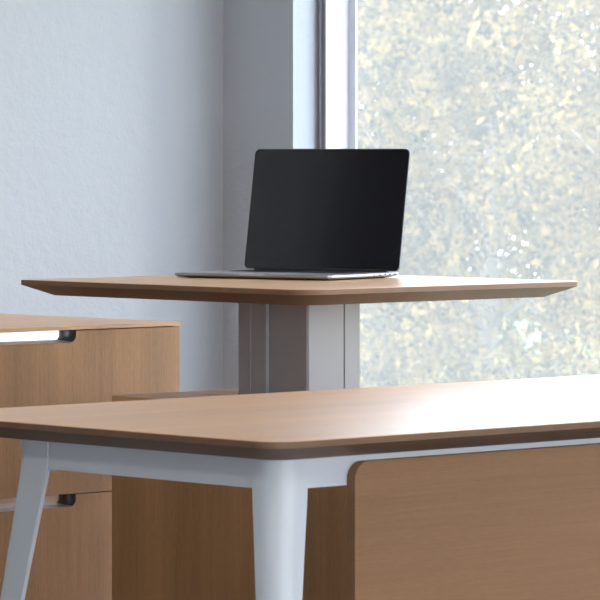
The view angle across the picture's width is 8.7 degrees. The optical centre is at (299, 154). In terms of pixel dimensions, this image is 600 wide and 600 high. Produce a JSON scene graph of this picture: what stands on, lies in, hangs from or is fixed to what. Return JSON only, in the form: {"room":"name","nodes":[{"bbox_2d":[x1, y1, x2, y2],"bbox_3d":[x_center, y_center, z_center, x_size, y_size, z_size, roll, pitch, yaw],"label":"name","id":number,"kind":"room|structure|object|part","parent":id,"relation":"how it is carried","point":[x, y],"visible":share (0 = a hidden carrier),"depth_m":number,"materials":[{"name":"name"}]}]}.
{"room":"office","nodes":[
{"label":"office","id":0,"kind":"room"},
{"bbox_2d":[0,0,222,391],"bbox_3d":[-3.479,-0.285,6.649,9.180,2.900,0.150,0,0,-43],"label":"wall","id":1,"kind":"structure","parent":0,"point":[111,111],"depth_m":9.38,"materials":[{"name":"grey paint"}]},
{"bbox_2d":[223,0,317,388],"bbox_3d":[3.131,-0.285,6.174,0.160,2.900,9.560,0,0,-43],"label":"wall","id":2,"kind":"structure","parent":0,"point":[270,47],"depth_m":9.53,"materials":[{"name":"grey paint"}]},
{"bbox_2d":[318,0,356,148],"bbox_3d":[1.265,-0.205,8.159,0.199,2.500,3.609,0,0,-43],"label":"window","id":3,"kind":"structure","parent":2,"relation":"in","point":[337,19],"depth_m":9.49,"materials":[{"name":"white"}]},
{"bbox_3d":[0.515,-0.205,9.095,0.006,2.444,1.161,0,0,-43],"label":"sash","id":4,"kind":"part","parent":3,"relation":"part of","materials":[{"name":"white"}]},
{"bbox_3d":[-0.223,1.265,3.047,9.330,0.200,9.860,0,0,-43],"label":"floor","id":5,"kind":"structure","parent":0,"visible":0},
{"bbox_2d":[0,313,180,599],"bbox_3d":[-1.028,0.765,8.334,1.488,0.800,0.658,0,0,-43],"label":"base cabinet","id":6,"kind":"object","parent":5,"relation":"on","point":[45,360],"visible":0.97,"depth_m":8.40,"materials":[{"name":"brown wood"}]},
{"bbox_3d":[-0.598,0.738,8.304,0.305,0.025,0.021,0,0,-43],"label":"recessed pull","id":7,"kind":"part","parent":6,"relation":"part of","materials":[{"name":"white"}]},
{"bbox_3d":[-0.598,0.388,8.304,0.305,0.025,0.021,0,0,-43],"label":"recessed pull","id":8,"kind":"part","parent":6,"relation":"part of","materials":[{"name":"white metal"}]},
{"bbox_3d":[-0.541,0.908,8.355,0.740,0.365,0.018,0,0,-43],"label":"drawer","id":9,"kind":"part","parent":6,"relation":"part of","materials":[{"name":"brown wood"}]},
{"bbox_3d":[-0.541,0.549,8.355,0.740,0.348,0.018,0,0,-43],"label":"drawer","id":10,"kind":"part","parent":6,"relation":"part of","materials":[{"name":"brown wood"}]},
{"bbox_2d":[112,389,346,599],"bbox_3d":[0.090,0.830,7.963,0.526,0.670,0.835,0,0,-43],"label":"base cabinet","id":11,"kind":"object","parent":5,"relation":"on","point":[172,540],"visible":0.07,"depth_m":7.90,"materials":[{"name":"brown wood"}]},
{"bbox_2d":[21,275,577,394],"bbox_3d":[-0.002,0.376,8.078,0.777,0.237,0.861,0,0,-43],"label":"desk","id":12,"kind":"object","parent":11,"relation":"on","point":[295,334],"visible":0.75,"depth_m":7.98,"materials":[{"name":"brown wood"}]},
{"bbox_2d":[175,149,410,279],"bbox_3d":[-0.017,0.122,8.275,0.398,0.271,0.314,0,0,34],"label":"laptop","id":13,"kind":"object","parent":12,"relation":"on","point":[315,214],"visible":1,"depth_m":8.37,"materials":[{"name":"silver metal"}]},
{"bbox_3d":[0.057,0.116,8.386,0.397,0.263,0.005,0,-10,34],"label":"lid","id":14,"kind":"part","parent":13,"relation":"part of","materials":[{"name":"black glass"}]},
{"bbox_2d":[0,374,599,599],"bbox_3d":[0.335,0.797,6.832,1.882,0.735,0.930,0,0,-43],"label":"office desk","id":15,"kind":"object","parent":5,"relation":"on","point":[475,490],"visible":1,"depth_m":6.25,"materials":[{"name":"brown wood"}]},
{"bbox_3d":[-0.480,0.808,6.396,0.149,0.691,0.097,0,0,-4],"label":"leg","id":16,"kind":"part","parent":15,"relation":"part of","materials":[{"name":"white metal"}]},
{"bbox_3d":[-0.033,0.808,5.929,0.086,0.691,0.138,0,0,2],"label":"leg","id":17,"kind":"part","parent":15,"relation":"part of","materials":[{"name":"white metal"}]},
{"bbox_3d":[0.606,0.738,6.532,1.443,0.534,0.018,0,0,-43],"label":"modesty panel","id":18,"kind":"part","parent":15,"relation":"part of","materials":[{"name":"brown wood"}]},
{"label":"outside","id":19,"kind":"structure","parent":0,"visible":0},
{"bbox_2d":[473,299,597,375],"bbox_3d":[26.100,5.215,58.522,102.000,0.300,170.000,0,0,-43],"label":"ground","id":20,"kind":"structure","parent":19,"point":[536,336],"depth_m":109.67,"materials":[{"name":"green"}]},
{"bbox_2d":[360,268,516,387],"bbox_3d":[0.462,2.890,25.076,2.975,4.375,2.855,0,0,-25],"label":"leafy bush","id":21,"kind":"object","parent":20,"relation":"on","point":[384,364],"visible":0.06,"depth_m":24.67,"materials":[{"name":"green plant"}]},
{"bbox_2d":[357,0,599,384],"bbox_3d":[1.481,1.277,29.036,3.838,7.606,3.649,0,0,-21],"label":"leafy tree","id":22,"kind":"object","parent":20,"relation":"on","point":[462,195],"visible":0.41,"depth_m":28.39,"materials":[{"name":"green plant"}]},
{"bbox_2d":[357,0,599,383],"bbox_3d":[-0.019,1.157,35.041,5.353,7.847,5.063,0,0,-34],"label":"leafy tree","id":23,"kind":"object","parent":20,"relation":"on","point":[373,11],"visible":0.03,"depth_m":34.13,"materials":[{"name":"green plant"}]},
{"bbox_2d":[357,0,599,378],"bbox_3d":[2.785,0.689,42.147,7.181,8.785,6.071,0,0,-19],"label":"leafy tree","id":24,"kind":"object","parent":20,"relation":"on","point":[536,309],"visible":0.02,"depth_m":41.59,"materials":[{"name":"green plant"}]},
{"bbox_2d":[433,0,599,378],"bbox_3d":[3.077,1.480,25.253,4.355,7.203,3.793,0,0,-27],"label":"leafy tree","id":25,"kind":"object","parent":20,"relation":"on","point":[587,174],"visible":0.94,"depth_m":25.07,"materials":[{"name":"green plant"}]},
{"bbox_2d":[469,297,599,381],"bbox_3d":[1.680,2.913,21.502,2.857,4.332,2.670,0,0,2],"label":"leafy bush","id":26,"kind":"object","parent":20,"relation":"on","point":[592,344],"visible":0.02,"depth_m":21.51,"materials":[{"name":"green plant"}]}
]}

